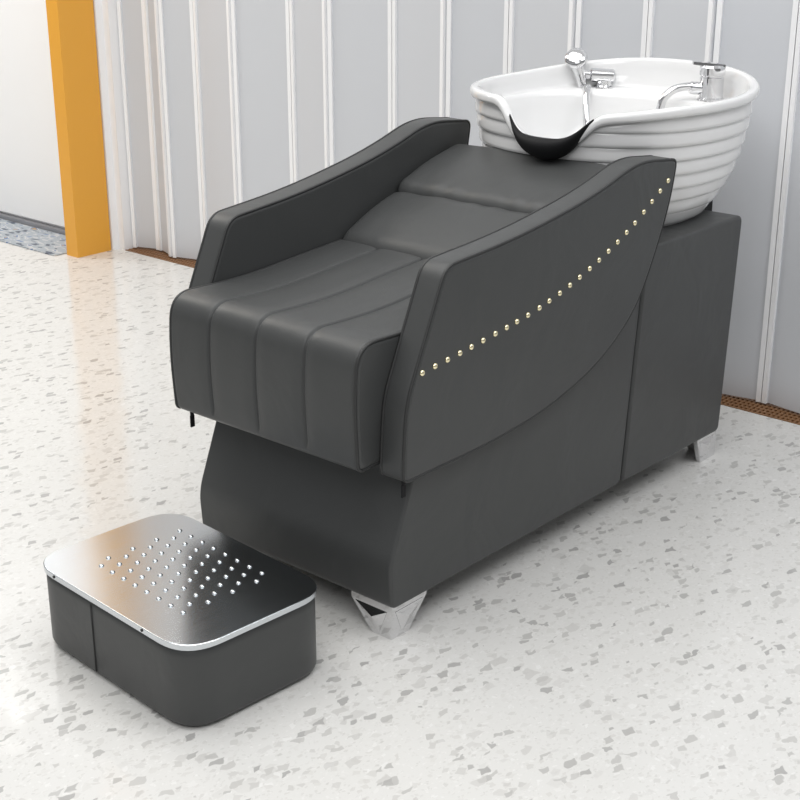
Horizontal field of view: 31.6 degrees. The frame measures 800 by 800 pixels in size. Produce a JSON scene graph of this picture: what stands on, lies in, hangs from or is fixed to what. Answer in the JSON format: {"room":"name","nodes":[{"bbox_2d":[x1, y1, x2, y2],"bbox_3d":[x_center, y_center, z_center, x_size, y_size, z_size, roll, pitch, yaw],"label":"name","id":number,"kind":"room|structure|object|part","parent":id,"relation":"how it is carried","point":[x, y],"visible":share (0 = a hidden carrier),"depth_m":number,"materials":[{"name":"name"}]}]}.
{"room":"salon","nodes":[
{"label":"salon","id":0,"kind":"room"},
{"bbox_2d":[0,241,799,799],"bbox_3d":[-0.917,0.458,2.844,9.500,0.050,7.000,17,26,38],"label":"floor","id":1,"kind":"structure","parent":0,"point":[642,641],"depth_m":2.77,"materials":[{"name":"stone"}]},
{"bbox_2d":[0,218,66,255],"bbox_3d":[-1.823,-0.759,6.021,1.470,0.004,0.225,17,26,38],"label":"floor mat","id":2,"kind":"object","parent":1,"relation":"on","point":[21,235],"visible":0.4,"depth_m":5.74,"materials":[{"name":"grey carpet"}]},
{"bbox_2d":[43,514,316,726],"bbox_3d":[-0.416,0.402,2.670,0.335,0.173,0.489,-19,28,-41],"label":"footrest","id":3,"kind":"object","parent":1,"relation":"on","point":[196,623],"visible":1,"depth_m":2.56,"materials":[{"name":"grey leather"}]},
{"bbox_3d":[-0.415,0.327,2.642,0.501,0.014,0.356,17,26,38],"label":"plate","id":4,"kind":"part","parent":3,"relation":"part of","materials":[{"name":"silver metal"}]},
{"bbox_2d":[126,247,799,424],"bbox_3d":[0.454,-0.150,4.407,4.030,0.008,0.127,17,26,38],"label":"drain grate","id":5,"kind":"object","parent":1,"relation":"in","point":[745,404],"visible":0.16,"depth_m":3.97,"materials":[{"name":"brown metal"}]},
{"bbox_2d":[169,48,759,639],"bbox_3d":[0.229,-0.235,3.237,0.655,0.973,1.534,17,26,38],"label":"chair","id":6,"kind":"object","parent":1,"relation":"on","point":[411,355],"visible":1,"depth_m":2.93,"materials":[{"name":"grey leather"}]},
{"bbox_3d":[-0.424,0.039,2.886,0.008,0.034,0.010,17,26,38],"label":"zipper pull","id":7,"kind":"part","parent":6,"relation":"part of","materials":[{"name":"black rubber"}]},
{"bbox_3d":[-0.092,-0.118,2.885,0.509,0.266,0.555,17,26,38],"label":"seat","id":8,"kind":"part","parent":6,"relation":"part of","materials":[{"name":"grey leather"}]},
{"bbox_3d":[-0.150,-0.339,3.202,0.062,0.506,0.911,17,26,38],"label":"armrest","id":9,"kind":"part","parent":6,"relation":"part of","materials":[{"name":"grey leather"}]},
{"bbox_3d":[-0.021,0.407,2.795,0.110,0.080,0.110,17,26,38],"label":"leg","id":10,"kind":"part","parent":6,"relation":"part of","materials":[{"name":"silver metal"}]},
{"bbox_3d":[0.006,0.164,2.616,0.008,0.034,0.010,17,26,38],"label":"zipper pull","id":11,"kind":"part","parent":6,"relation":"part of","materials":[{"name":"black rubber"}]},
{"bbox_3d":[0.131,-0.310,3.088,0.509,0.214,0.269,17,26,38],"label":"backrest","id":12,"kind":"part","parent":6,"relation":"part of","materials":[{"name":"grey leather"}]},
{"bbox_3d":[0.282,-0.197,2.853,0.060,0.484,0.910,17,26,38],"label":"armrest","id":13,"kind":"part","parent":6,"relation":"part of","materials":[{"name":"grey leather"}]},
{"bbox_2d":[470,48,759,225],"bbox_3d":[0.502,-0.620,3.428,0.654,0.385,0.700,17,26,38],"label":"basin","id":14,"kind":"object","parent":6,"relation":"in","point":[684,124],"depth_m":3.29,"materials":[{"name":"white ceramic"}]},
{"bbox_3d":[0.742,0.104,3.606,0.100,0.080,0.100,17,26,38],"label":"leg","id":15,"kind":"part","parent":6,"relation":"part of","materials":[{"name":"silver metal"}]},
{"bbox_2d":[0,0,799,412],"bbox_3d":[-0.609,-1.645,4.828,6.561,2.500,0.080,17,26,38],"label":"wall","id":16,"kind":"structure","parent":0,"point":[227,103],"depth_m":4.53,"materials":[{"name":"white plastic"}]},
{"bbox_2d":[0,0,64,226],"bbox_3d":[-1.757,-1.940,5.717,1.200,2.370,0.014,17,26,38],"label":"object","id":17,"kind":"structure","parent":16,"relation":"in","point":[30,179],"depth_m":5.78,"materials":[{"name":"white paint"}]},
{"bbox_2d":[0,212,64,234],"bbox_3d":[-2.147,-0.925,6.447,2.580,0.018,0.030,17,26,38],"label":"baseboard","id":18,"kind":"structure","parent":16,"relation":"attached to","point":[5,216],"depth_m":5.94,"materials":[{"name":"grey"}]},
{"bbox_2d":[46,0,110,257],"bbox_3d":[-1.219,-1.749,5.107,0.070,2.500,0.160,17,26,38],"label":"trim","id":19,"kind":"structure","parent":16,"relation":"attached to","point":[71,24],"depth_m":5.34,"materials":[{"name":"orange paint"}]},
{"bbox_2d":[93,0,134,249],"bbox_3d":[-1.101,-1.610,5.234,0.065,2.150,0.090,17,26,38],"label":"trim","id":20,"kind":"structure","parent":16,"relation":"attached to","point":[105,11],"depth_m":5.42,"materials":[{"name":"white plastic"}]}
]}

